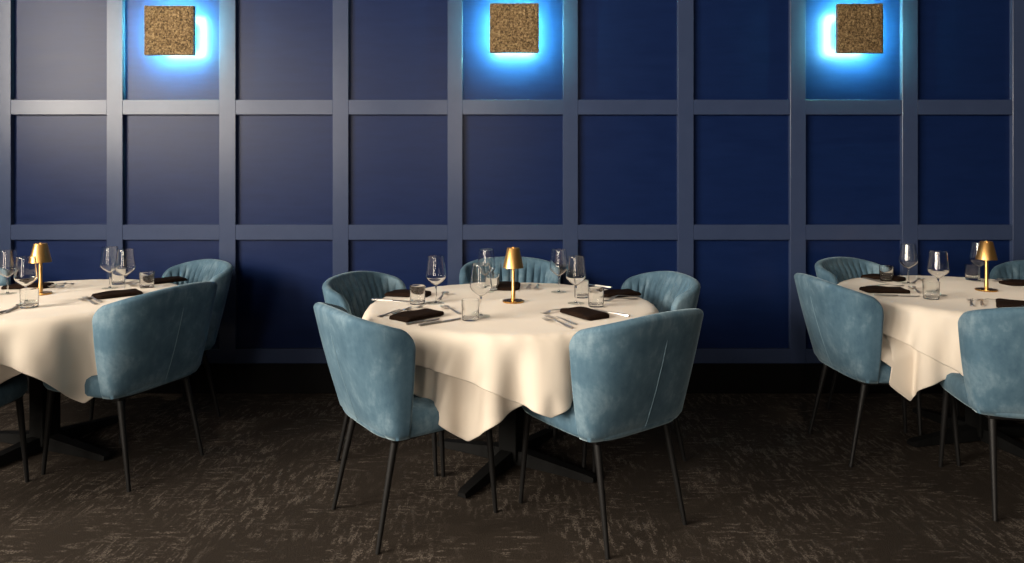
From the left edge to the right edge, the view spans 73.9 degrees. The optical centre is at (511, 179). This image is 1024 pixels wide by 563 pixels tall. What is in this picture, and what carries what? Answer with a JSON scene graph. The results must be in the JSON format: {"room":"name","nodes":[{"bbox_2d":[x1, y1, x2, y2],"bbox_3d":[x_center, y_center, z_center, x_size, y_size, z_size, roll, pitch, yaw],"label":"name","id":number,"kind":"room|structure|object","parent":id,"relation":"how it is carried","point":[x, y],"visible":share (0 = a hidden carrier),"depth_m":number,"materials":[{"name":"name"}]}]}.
{"room":"restaurant","nodes":[
{"label":"restaurant","id":0,"kind":"room"},
{"bbox_2d":[0,0,1023,362],"bbox_3d":[0.700,-0.656,4.337,11.400,4.000,0.080,0,0,0],"label":"wall","id":1,"kind":"structure","parent":0,"point":[729,146],"depth_m":4.33,"materials":[{"name":"blue paint"}]},
{"bbox_2d":[144,6,195,55],"bbox_3d":[-2.120,-0.925,4.263,0.305,0.304,0.130,0,0,0],"label":"wall sconce","id":2,"kind":"object","parent":1,"relation":"attached to","point":[168,30],"visible":1,"depth_m":4.20,"materials":[{"name":"brown metal"}]},
{"bbox_2d":[22,363,942,392],"bbox_3d":[0.700,1.251,4.311,11.400,0.186,0.052,0,0,0],"label":"baseboard","id":3,"kind":"structure","parent":1,"relation":"attached to","point":[227,377],"depth_m":4.29,"materials":[{"name":"black"}]},
{"bbox_2d":[490,3,538,52],"bbox_3d":[0.014,-0.940,4.263,0.305,0.304,0.130,0,0,0],"label":"wall sconce","id":4,"kind":"object","parent":1,"relation":"attached to","point":[514,27],"visible":1,"depth_m":4.20,"materials":[{"name":"brown metal"}]},
{"bbox_2d":[836,4,882,53],"bbox_3d":[2.153,-0.938,4.263,0.282,0.304,0.130,0,0,0],"label":"wall sconce","id":5,"kind":"object","parent":1,"relation":"attached to","point":[859,27],"visible":1,"depth_m":4.20,"materials":[{"name":"brown metal"}]},
{"bbox_2d":[0,393,1023,562],"bbox_3d":[0.700,1.369,-0.061,11.400,0.050,8.877,0,0,0],"label":"floor","id":6,"kind":"structure","parent":0,"point":[757,487],"depth_m":2.90,"materials":[{"name":"brown carpet"}]},
{"bbox_2d":[0,275,10,285],"bbox_3d":[-2.939,0.911,3.664,0.677,0.869,0.604,0,0,23],"label":"dining chair","id":7,"kind":"object","parent":6,"relation":"on","point":[3,281],"visible":0.11,"depth_m":3.96,"materials":[{"name":"teal fabric"}]},
{"bbox_2d":[0,373,29,482],"bbox_3d":[-2.371,0.911,2.744,0.604,0.869,0.677,0,0,1],"label":"dining chair","id":8,"kind":"object","parent":6,"relation":"on","point":[13,389],"visible":0.84,"depth_m":2.99,"materials":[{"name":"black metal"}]},
{"bbox_2d":[0,376,118,465],"bbox_3d":[-2.335,0.969,3.405,1.256,0.750,1.256,0,0,20],"label":"dining table","id":9,"kind":"object","parent":6,"relation":"on","point":[61,440],"visible":0.35,"depth_m":3.36,"materials":[{"name":"brown metal"}]},
{"bbox_2d":[0,364,20,383],"bbox_3d":[-2.339,0.733,3.395,1.390,0.295,1.369,0,0,32],"label":"tablecloth","id":10,"kind":"object","parent":9,"relation":"on","point":[6,373],"visible":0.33,"depth_m":2.81,"materials":[{"name":"beige fabric"}]},
{"bbox_2d":[0,279,177,402],"bbox_3d":[-2.338,0.776,3.403,1.441,0.388,1.444,0,0,-2],"label":"tablecloth","id":11,"kind":"object","parent":9,"relation":"on","point":[52,342],"visible":0.51,"depth_m":2.93,"materials":[{"name":"beige fabric"}]},
{"bbox_2d":[0,250,16,293],"bbox_3d":[-2.589,0.473,3.495,0.095,0.223,0.095,0,0,-4],"label":"wine glass","id":12,"kind":"object","parent":11,"relation":"on","point":[7,257],"visible":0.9,"depth_m":3.46,"materials":[{"name":"clear glass"}]},
{"bbox_2d":[0,250,16,276],"bbox_3d":[-2.589,0.431,3.495,0.096,0.138,0.096,0,0,0],"label":"bowl","id":13,"kind":"object","parent":12,"relation":"on","point":[7,257],"depth_m":3.46,"materials":[{"name":"clear glass"}]},
{"bbox_2d":[3,304,19,312],"bbox_3d":[-2.241,0.575,3.068,0.039,0.013,0.183,0,0,-13],"label":"spoon","id":14,"kind":"object","parent":11,"relation":"on","point":[16,305],"visible":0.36,"depth_m":3.05,"materials":[{"name":"silver metal"}]},
{"bbox_2d":[13,256,37,287],"bbox_3d":[-2.285,0.473,3.202,0.095,0.223,0.095,0,0,4],"label":"wine glass","id":15,"kind":"object","parent":11,"relation":"on","point":[26,271],"visible":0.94,"depth_m":3.17,"materials":[{"name":"clear glass"}]},
{"bbox_2d":[1,282,53,288],"bbox_3d":[-2.616,0.571,3.689,0.212,0.025,0.133,0,0,-4],"label":"napkin","id":16,"kind":"object","parent":11,"relation":"on","point":[34,284],"visible":0.63,"depth_m":3.64,"materials":[{"name":"brown fabric"}]},
{"bbox_2d":[19,287,38,308],"bbox_3d":[-2.208,0.540,3.117,0.074,0.086,0.074,0,0,0],"label":"tumbler","id":17,"kind":"object","parent":11,"relation":"on","point":[29,297],"visible":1,"depth_m":3.09,"materials":[{"name":"clear glass"}]},
{"bbox_2d":[31,243,52,295],"bbox_3d":[-2.409,0.452,3.479,0.102,0.264,0.102,0,0,0],"label":"table lamp","id":18,"kind":"object","parent":11,"relation":"on","point":[41,251],"visible":0.84,"depth_m":3.46,"materials":[{"name":"gold metal"}]},
{"bbox_2d":[78,298,97,304],"bbox_3d":[-2.022,0.575,3.249,0.200,0.014,0.026,0,0,39],"label":"fork","id":19,"kind":"object","parent":11,"relation":"on","point":[92,302],"visible":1,"depth_m":3.23,"materials":[{"name":"silver metal"}]},
{"bbox_2d":[83,296,102,301],"bbox_3d":[-2.035,0.575,3.305,0.200,0.014,0.026,0,0,37],"label":"fork","id":20,"kind":"object","parent":11,"relation":"on","point":[97,300],"visible":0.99,"depth_m":3.29,"materials":[{"name":"silver metal"}]},
{"bbox_2d":[100,246,117,287],"bbox_3d":[-2.170,0.473,3.676,0.095,0.223,0.095,0,0,-4],"label":"wine glass","id":21,"kind":"object","parent":11,"relation":"on","point":[108,254],"visible":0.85,"depth_m":3.64,"materials":[{"name":"clear glass"}]},
{"bbox_2d":[100,246,117,271],"bbox_3d":[-2.170,0.431,3.676,0.096,0.138,0.096,0,0,0],"label":"bowl","id":22,"kind":"object","parent":21,"relation":"on","point":[108,254],"depth_m":3.64,"materials":[{"name":"clear glass"}]},
{"bbox_2d":[91,288,142,298],"bbox_3d":[-1.990,0.571,3.432,0.212,0.025,0.133,0,0,-44],"label":"napkin","id":23,"kind":"object","parent":11,"relation":"on","point":[128,292],"visible":0.97,"depth_m":3.40,"materials":[{"name":"brown fabric"}]},
{"bbox_2d":[111,270,123,284],"bbox_3d":[-2.200,0.540,3.809,0.074,0.086,0.074,0,0,0],"label":"tumbler","id":24,"kind":"object","parent":11,"relation":"on","point":[117,278],"visible":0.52,"depth_m":3.78,"materials":[{"name":"clear glass"}]},
{"bbox_2d":[115,249,135,289],"bbox_3d":[-2.017,0.473,3.551,0.095,0.223,0.095,0,0,-4],"label":"wine glass","id":25,"kind":"object","parent":11,"relation":"on","point":[125,260],"visible":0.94,"depth_m":3.52,"materials":[{"name":"clear glass"}]},
{"bbox_2d":[115,249,135,275],"bbox_3d":[-2.017,0.431,3.551,0.096,0.138,0.096,0,0,0],"label":"bowl","id":26,"kind":"object","parent":25,"relation":"on","point":[125,260],"depth_m":3.52,"materials":[{"name":"clear glass"}]},
{"bbox_2d":[139,271,154,287],"bbox_3d":[-1.981,0.540,3.696,0.074,0.086,0.074,0,0,0],"label":"tumbler","id":27,"kind":"object","parent":11,"relation":"on","point":[146,278],"visible":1,"depth_m":3.67,"materials":[{"name":"clear glass"}]},
{"bbox_2d":[154,276,187,283],"bbox_3d":[-1.988,0.571,3.893,0.133,0.025,0.212,0,0,39],"label":"napkin","id":28,"kind":"object","parent":11,"relation":"on","point":[172,278],"visible":0.74,"depth_m":3.87,"materials":[{"name":"brown fabric"}]},
{"bbox_2d":[41,281,217,491],"bbox_3d":[-1.796,0.911,3.208,0.677,0.869,0.604,0,0,19],"label":"dining chair","id":29,"kind":"object","parent":6,"relation":"on","point":[145,342],"visible":0.98,"depth_m":2.99,"materials":[{"name":"teal fabric"}]},
{"bbox_2d":[89,259,232,443],"bbox_3d":[-1.967,0.911,3.828,0.604,0.869,0.677,0,0,40],"label":"dining chair","id":30,"kind":"object","parent":6,"relation":"on","point":[220,272],"visible":0.42,"depth_m":3.86,"materials":[{"name":"teal fabric"}]},
{"bbox_2d":[322,271,437,476],"bbox_3d":[-0.554,0.911,3.382,0.677,0.869,0.604,0,0,19],"label":"dining chair","id":31,"kind":"object","parent":6,"relation":"on","point":[354,291],"visible":0.34,"depth_m":3.46,"materials":[{"name":"teal fabric"}]},
{"bbox_2d":[313,302,497,554],"bbox_3d":[-0.424,0.911,2.748,0.677,0.869,0.604,0,0,-36],"label":"dining chair","id":32,"kind":"object","parent":6,"relation":"on","point":[371,365],"visible":0.94,"depth_m":2.46,"materials":[{"name":"teal fabric"}]},
{"bbox_2d":[459,257,560,428],"bbox_3d":[-0.012,0.911,3.917,0.604,0.869,0.677,0,0,0],"label":"dining chair","id":33,"kind":"object","parent":6,"relation":"on","point":[535,270],"visible":0.23,"depth_m":4.17,"materials":[{"name":"teal fabric"}]},
{"bbox_2d":[437,407,596,497],"bbox_3d":[0.000,0.969,3.235,1.340,0.750,1.340,0,0,30],"label":"dining table","id":34,"kind":"object","parent":6,"relation":"on","point":[508,451],"visible":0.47,"depth_m":3.17,"materials":[{"name":"brown metal"}]},
{"bbox_2d":[414,365,522,440],"bbox_3d":[0.003,0.788,3.235,1.469,0.404,1.459,0,0,-37],"label":"tablecloth","id":35,"kind":"object","parent":34,"relation":"on","point":[466,410],"visible":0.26,"depth_m":2.57,"materials":[{"name":"beige fabric"}]},
{"bbox_2d":[362,283,658,417],"bbox_3d":[-0.003,0.730,3.239,1.478,0.296,1.476,0,0,30],"label":"tablecloth","id":36,"kind":"object","parent":35,"relation":"on","point":[512,353],"visible":0.62,"depth_m":2.62,"materials":[{"name":"beige fabric"}]},
{"bbox_2d":[372,298,409,301],"bbox_3d":[-0.577,0.579,3.279,0.216,0.009,0.021,0,0,17],"label":"knife","id":37,"kind":"object","parent":36,"relation":"on","point":[377,299],"visible":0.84,"depth_m":3.28,"materials":[{"name":"silver metal"}]},
{"bbox_2d":[377,308,412,316],"bbox_3d":[-0.509,0.575,2.975,0.026,0.014,0.200,0,0,36],"label":"fork","id":38,"kind":"object","parent":36,"relation":"on","point":[408,308],"visible":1,"depth_m":2.95,"materials":[{"name":"silver metal"}]},
{"bbox_2d":[384,289,430,297],"bbox_3d":[-0.521,0.571,3.438,0.212,0.025,0.133,0,0,16],"label":"napkin","id":39,"kind":"object","parent":36,"relation":"on","point":[400,292],"visible":0.62,"depth_m":3.40,"materials":[{"name":"brown fabric"}]},
{"bbox_2d":[391,305,424,313],"bbox_3d":[-0.465,0.575,3.040,0.026,0.014,0.200,0,0,35],"label":"fork","id":40,"kind":"object","parent":36,"relation":"on","point":[420,306],"visible":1,"depth_m":3.02,"materials":[{"name":"silver metal"}]},
{"bbox_2d":[389,308,443,322],"bbox_3d":[-0.401,0.571,2.895,0.133,0.025,0.212,0,0,39],"label":"napkin","id":41,"kind":"object","parent":36,"relation":"on","point":[412,315],"visible":1,"depth_m":2.86,"materials":[{"name":"brown fabric"}]},
{"bbox_2d":[410,284,424,304],"bbox_3d":[-0.445,0.540,3.207,0.074,0.086,0.074,0,0,0],"label":"tumbler","id":42,"kind":"object","parent":36,"relation":"on","point":[417,291],"visible":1,"depth_m":3.18,"materials":[{"name":"clear glass"}]},
{"bbox_2d":[406,318,439,324],"bbox_3d":[-0.361,0.579,2.798,0.168,0.006,0.019,0,0,-43],"label":"knife","id":43,"kind":"object","parent":36,"relation":"on","point":[414,322],"visible":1,"depth_m":2.78,"materials":[{"name":"silver metal"}]},
{"bbox_2d":[426,255,445,302],"bbox_3d":[-0.360,0.473,3.228,0.095,0.223,0.095,0,0,26],"label":"wine glass","id":44,"kind":"object","parent":36,"relation":"on","point":[435,272],"visible":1,"depth_m":3.19,"materials":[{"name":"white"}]},
{"bbox_2d":[426,255,445,284],"bbox_3d":[-0.360,0.431,3.228,0.096,0.138,0.096,0,0,0],"label":"bowl","id":45,"kind":"object","parent":44,"relation":"on","point":[435,272],"depth_m":3.19,"materials":[{"name":"clear glass"}]},
{"bbox_2d":[418,317,460,325],"bbox_3d":[-0.289,0.579,2.789,0.216,0.006,0.023,0,0,-43],"label":"knife","id":46,"kind":"object","parent":36,"relation":"on","point":[439,321],"visible":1,"depth_m":2.77,"materials":[{"name":"silver metal"}]},
{"bbox_2d":[437,291,448,299],"bbox_3d":[-0.346,0.575,3.401,0.039,0.013,0.183,0,0,7],"label":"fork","id":47,"kind":"object","parent":36,"relation":"on","point":[444,292],"visible":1,"depth_m":3.42,"materials":[{"name":"silver metal"}]},
{"bbox_2d":[440,305,460,313],"bbox_3d":[-0.272,0.575,3.030,0.039,0.013,0.183,0,0,-31],"label":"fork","id":48,"kind":"object","parent":36,"relation":"on","point":[442,306],"visible":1,"depth_m":3.06,"materials":[{"name":"silver metal"}]},
{"bbox_2d":[462,298,478,321],"bbox_3d":[-0.173,0.540,2.837,0.074,0.086,0.074,0,0,0],"label":"tumbler","id":49,"kind":"object","parent":36,"relation":"on","point":[470,306],"visible":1,"depth_m":2.81,"materials":[{"name":"clear glass"}]},
{"bbox_2d":[470,263,491,315],"bbox_3d":[-0.133,0.473,2.924,0.095,0.223,0.095,0,0,4],"label":"wine glass","id":50,"kind":"object","parent":36,"relation":"on","point":[480,282],"visible":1,"depth_m":2.89,"materials":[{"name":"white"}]},
{"bbox_2d":[470,263,491,295],"bbox_3d":[-0.133,0.431,2.924,0.096,0.138,0.096,0,0,0],"label":"bowl","id":51,"kind":"object","parent":50,"relation":"on","point":[480,282],"depth_m":2.89,"materials":[{"name":"clear glass"}]},
{"bbox_2d":[478,248,494,272],"bbox_3d":[-0.134,0.473,3.557,0.095,0.223,0.095,0,0,4],"label":"wine glass","id":52,"kind":"object","parent":36,"relation":"on","point":[486,255],"visible":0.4,"depth_m":3.52,"materials":[{"name":"clear glass"}]},
{"bbox_2d":[490,273,499,290],"bbox_3d":[-0.101,0.540,3.615,0.074,0.086,0.074,0,0,0],"label":"tumbler","id":53,"kind":"object","parent":36,"relation":"on","point":[495,277],"visible":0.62,"depth_m":3.58,"materials":[{"name":"clear glass"}]},
{"bbox_2d":[498,281,519,290],"bbox_3d":[-0.019,0.571,3.692,0.133,0.025,0.212,0,0,0],"label":"napkin","id":54,"kind":"object","parent":36,"relation":"on","point":[504,285],"visible":0.73,"depth_m":3.62,"materials":[{"name":"brown fabric"}]},
{"bbox_2d":[503,247,523,303],"bbox_3d":[0.006,0.452,3.260,0.102,0.264,0.102,0,0,0],"label":"table lamp","id":55,"kind":"object","parent":36,"relation":"on","point":[513,260],"visible":1,"depth_m":3.23,"materials":[{"name":"gold metal"}]},
{"bbox_2d":[542,317,573,327],"bbox_3d":[0.184,0.575,2.759,0.026,0.014,0.200,0,0,-31],"label":"fork","id":56,"kind":"object","parent":36,"relation":"on","point":[546,318],"visible":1,"depth_m":2.74,"materials":[{"name":"silver metal"}]},
{"bbox_2d":[550,249,566,291],"bbox_3d":[0.244,0.473,3.545,0.095,0.223,0.095,0,0,-4],"label":"wine glass","id":57,"kind":"object","parent":36,"relation":"on","point":[558,261],"visible":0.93,"depth_m":3.51,"materials":[{"name":"clear glass"}]},
{"bbox_2d":[550,249,566,275],"bbox_3d":[0.244,0.431,3.545,0.096,0.138,0.096,0,0,0],"label":"bowl","id":58,"kind":"object","parent":57,"relation":"on","point":[558,261],"depth_m":3.51,"materials":[{"name":"clear glass"}]},
{"bbox_2d":[544,314,576,324],"bbox_3d":[0.201,0.575,2.819,0.026,0.014,0.200,0,0,-34],"label":"fork","id":59,"kind":"object","parent":36,"relation":"on","point":[549,316],"visible":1,"depth_m":2.80,"materials":[{"name":"silver metal"}]},
{"bbox_2d":[566,255,585,302],"bbox_3d":[0.303,0.473,3.223,0.095,0.223,0.095,0,0,-26],"label":"wine glass","id":60,"kind":"object","parent":36,"relation":"on","point":[575,272],"visible":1,"depth_m":3.19,"materials":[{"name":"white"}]},
{"bbox_2d":[566,255,585,284],"bbox_3d":[0.303,0.431,3.223,0.096,0.138,0.096,0,0,0],"label":"bowl","id":61,"kind":"object","parent":60,"relation":"on","point":[575,272],"depth_m":3.19,"materials":[{"name":"clear glass"}]},
{"bbox_2d":[574,279,588,298],"bbox_3d":[0.345,0.540,3.382,0.074,0.086,0.074,0,0,0],"label":"tumbler","id":62,"kind":"object","parent":36,"relation":"on","point":[582,288],"visible":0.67,"depth_m":3.35,"materials":[{"name":"clear glass"}]},
{"bbox_2d":[560,306,608,320],"bbox_3d":[0.308,0.571,2.937,0.133,0.025,0.212,0,0,-34],"label":"napkin","id":63,"kind":"object","parent":36,"relation":"on","point":[585,313],"visible":1,"depth_m":2.88,"materials":[{"name":"brown fabric"}]},
{"bbox_2d":[588,287,603,307],"bbox_3d":[0.388,0.540,3.141,0.074,0.086,0.074,0,0,0],"label":"tumbler","id":64,"kind":"object","parent":36,"relation":"on","point":[595,294],"visible":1,"depth_m":3.11,"materials":[{"name":"clear glass"}]},
{"bbox_2d":[589,284,611,287],"bbox_3d":[0.460,0.579,3.751,0.216,0.006,0.023,0,0,43],"label":"knife","id":65,"kind":"object","parent":36,"relation":"on","point":[589,284],"visible":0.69,"depth_m":3.71,"materials":[{"name":"silver metal"}]},
{"bbox_2d":[594,309,629,316],"bbox_3d":[0.426,0.579,2.986,0.022,0.006,0.216,0,0,-44],"label":"knife","id":66,"kind":"object","parent":36,"relation":"on","point":[616,313],"visible":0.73,"depth_m":2.95,"materials":[{"name":"silver metal"}]},
{"bbox_2d":[604,298,637,300],"bbox_3d":[0.518,0.575,3.295,0.200,0.014,0.026,0,0,-21],"label":"fork","id":67,"kind":"object","parent":36,"relation":"on","point":[611,298],"visible":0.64,"depth_m":3.29,"materials":[{"name":"silver metal"}]},
{"bbox_2d":[604,289,640,296],"bbox_3d":[0.534,0.571,3.447,0.212,0.025,0.133,0,0,-21],"label":"napkin","id":68,"kind":"object","parent":36,"relation":"on","point":[611,292],"visible":0.84,"depth_m":3.41,"materials":[{"name":"brown fabric"}]},
{"bbox_2d":[604,295,640,297],"bbox_3d":[0.545,0.575,3.371,0.200,0.014,0.026,0,0,-20],"label":"fork","id":69,"kind":"object","parent":36,"relation":"on","point":[616,295],"visible":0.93,"depth_m":3.36,"materials":[{"name":"silver metal"}]},
{"bbox_2d":[519,308,703,559],"bbox_3d":[0.375,0.911,2.720,0.604,0.869,0.677,0,0,-36],"label":"dining chair","id":70,"kind":"object","parent":6,"relation":"on","point":[630,376],"visible":0.99,"depth_m":2.44,"materials":[{"name":"teal fabric"}]},
{"bbox_2d":[553,271,700,468],"bbox_3d":[0.555,0.911,3.400,0.677,0.869,0.604,0,0,-15],"label":"dining chair","id":71,"kind":"object","parent":6,"relation":"on","point":[666,290],"visible":0.35,"depth_m":3.48,"materials":[{"name":"teal fabric"}]},
{"bbox_2d":[794,273,960,467],"bbox_3d":[1.806,0.911,3.404,0.677,0.869,0.604,0,0,-2],"label":"dining chair","id":72,"kind":"object","parent":6,"relation":"on","point":[844,325],"visible":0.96,"depth_m":3.20,"materials":[{"name":"teal fabric"}]},
{"bbox_2d":[815,257,958,435],"bbox_3d":[2.155,0.911,3.930,0.604,0.869,0.677,0,0,-33],"label":"dining chair","id":73,"kind":"object","parent":6,"relation":"on","point":[835,270],"visible":0.2,"depth_m":4.13,"materials":[{"name":"teal fabric"}]},
{"bbox_2d":[906,405,1023,458],"bbox_3d":[2.420,0.969,3.520,1.340,0.750,1.340,0,0,-12],"label":"dining table","id":74,"kind":"object","parent":6,"relation":"on","point":[974,427],"visible":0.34,"depth_m":3.47,"materials":[{"name":"brown metal"}]},
{"bbox_2d":[881,334,958,400],"bbox_3d":[2.422,0.803,3.518,1.469,0.436,1.459,0,0,8],"label":"tablecloth","id":75,"kind":"object","parent":74,"relation":"on","point":[912,371],"visible":0.3,"depth_m":3.14,"materials":[{"name":"beige fabric"}]},
{"bbox_2d":[837,275,1023,375],"bbox_3d":[2.419,0.730,3.519,1.484,0.296,1.475,0,0,-11],"label":"tablecloth","id":76,"kind":"object","parent":75,"relation":"on","point":[930,327],"visible":0.53,"depth_m":3.19,"materials":[{"name":"beige fabric"}]},
{"bbox_2d":[862,277,886,282],"bbox_3d":[2.096,0.579,3.940,0.023,0.006,0.216,0,0,-8],"label":"knife","id":77,"kind":"object","parent":76,"relation":"on","point":[862,277],"visible":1,"depth_m":3.94,"materials":[{"name":"silver metal"}]},
{"bbox_2d":[861,274,905,281],"bbox_3d":[2.187,0.571,4.006,0.133,0.025,0.212,0,0,-40],"label":"napkin","id":78,"kind":"object","parent":76,"relation":"on","point":[872,276],"visible":0.72,"depth_m":3.98,"materials":[{"name":"brown fabric"}]},
{"bbox_2d":[859,286,909,292],"bbox_3d":[1.948,0.571,3.557,0.212,0.025,0.133,0,0,3],"label":"napkin","id":79,"kind":"object","parent":76,"relation":"on","point":[869,289],"visible":1,"depth_m":3.51,"materials":[{"name":"brown fabric"}]},
{"bbox_2d":[866,284,904,285],"bbox_3d":[2.042,0.575,3.727,0.200,0.014,0.026,0,0,2],"label":"fork","id":80,"kind":"object","parent":76,"relation":"on","point":[880,284],"visible":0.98,"depth_m":3.72,"materials":[{"name":"silver metal"}]},
{"bbox_2d":[879,265,893,281],"bbox_3d":[2.164,0.540,3.938,0.074,0.086,0.074,0,0,0],"label":"tumbler","id":81,"kind":"object","parent":76,"relation":"on","point":[886,272],"visible":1,"depth_m":3.91,"materials":[{"name":"clear glass"}]},
{"bbox_2d":[874,294,919,296],"bbox_3d":[1.934,0.579,3.412,0.216,0.006,0.022,0,0,8],"label":"knife","id":82,"kind":"object","parent":76,"relation":"on","point":[874,294],"visible":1,"depth_m":3.41,"materials":[{"name":"silver metal"}]},
{"bbox_2d":[899,243,917,282],"bbox_3d":[2.239,0.473,3.846,0.095,0.223,0.095,0,0,-26],"label":"wine glass","id":83,"kind":"object","parent":76,"relation":"on","point":[908,257],"visible":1,"depth_m":3.81,"materials":[{"name":"clear glass"}]},
{"bbox_2d":[899,243,917,267],"bbox_3d":[2.239,0.431,3.846,0.096,0.138,0.096,0,0,0],"label":"bowl","id":84,"kind":"object","parent":83,"relation":"on","point":[908,257],"depth_m":3.81,"materials":[{"name":"clear glass"}]},
{"bbox_2d":[908,286,921,292],"bbox_3d":[2.126,0.575,3.590,0.039,0.013,0.183,0,0,16],"label":"spoon","id":85,"kind":"object","parent":76,"relation":"on","point":[911,287],"visible":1,"depth_m":3.62,"materials":[{"name":"silver metal"}]},
{"bbox_2d":[922,280,939,299],"bbox_3d":[2.057,0.540,3.342,0.074,0.086,0.074,0,0,0],"label":"tumbler","id":86,"kind":"object","parent":76,"relation":"on","point":[931,289],"visible":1,"depth_m":3.31,"materials":[{"name":"clear glass"}]},
{"bbox_2d":[927,250,948,280],"bbox_3d":[2.164,0.473,3.458,0.095,0.223,0.095,0,0,4],"label":"wine glass","id":87,"kind":"object","parent":76,"relation":"on","point":[938,266],"visible":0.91,"depth_m":3.43,"materials":[{"name":"clear glass"}]},
{"bbox_2d":[965,264,978,280],"bbox_3d":[2.688,0.540,3.977,0.074,0.086,0.074,0,0,0],"label":"tumbler","id":88,"kind":"object","parent":76,"relation":"on","point":[971,271],"visible":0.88,"depth_m":3.95,"materials":[{"name":"clear glass"}]},
{"bbox_2d":[969,242,988,280],"bbox_3d":[2.697,0.473,3.930,0.095,0.223,0.095,0,0,-26],"label":"wine glass","id":89,"kind":"object","parent":76,"relation":"on","point":[974,245],"visible":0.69,"depth_m":3.92,"materials":[{"name":"clear glass"}]},
{"bbox_2d":[969,242,988,265],"bbox_3d":[2.697,0.431,3.930,0.096,0.138,0.096,0,0,0],"label":"bowl","id":90,"kind":"object","parent":89,"relation":"on","point":[974,245],"depth_m":3.91,"materials":[{"name":"clear glass"}]},
{"bbox_2d":[975,241,997,291],"bbox_3d":[2.505,0.452,3.596,0.102,0.264,0.102,0,0,0],"label":"table lamp","id":91,"kind":"object","parent":76,"relation":"on","point":[986,251],"visible":1,"depth_m":3.57,"materials":[{"name":"gold metal"}]},
{"bbox_2d":[995,298,1023,307],"bbox_3d":[2.309,0.571,3.143,0.133,0.025,0.212,0,0,31],"label":"napkin","id":92,"kind":"object","parent":76,"relation":"on","point":[1000,303],"visible":0.9,"depth_m":3.11,"materials":[{"name":"brown fabric"}]},
{"bbox_2d":[999,279,1023,285],"bbox_3d":[2.853,0.571,3.802,0.212,0.025,0.133,0,0,0],"label":"napkin","id":93,"kind":"object","parent":76,"relation":"on","point":[1012,282],"visible":1,"depth_m":3.78,"materials":[{"name":"brown fabric"}]},
{"bbox_2d":[938,307,1023,521],"bbox_3d":[2.153,0.911,2.864,0.604,0.869,0.677,0,0,12],"label":"dining chair","id":94,"kind":"object","parent":6,"relation":"on","point":[991,340],"visible":0.98,"depth_m":2.69,"materials":[{"name":"teal fabric"}]},
{"bbox_2d":[989,260,1023,279],"bbox_3d":[2.972,0.911,3.858,0.677,0.869,0.604,0,0,-30],"label":"dining chair","id":95,"kind":"object","parent":6,"relation":"on","point":[1012,269],"visible":0.24,"depth_m":4.16,"materials":[{"name":"teal fabric"}]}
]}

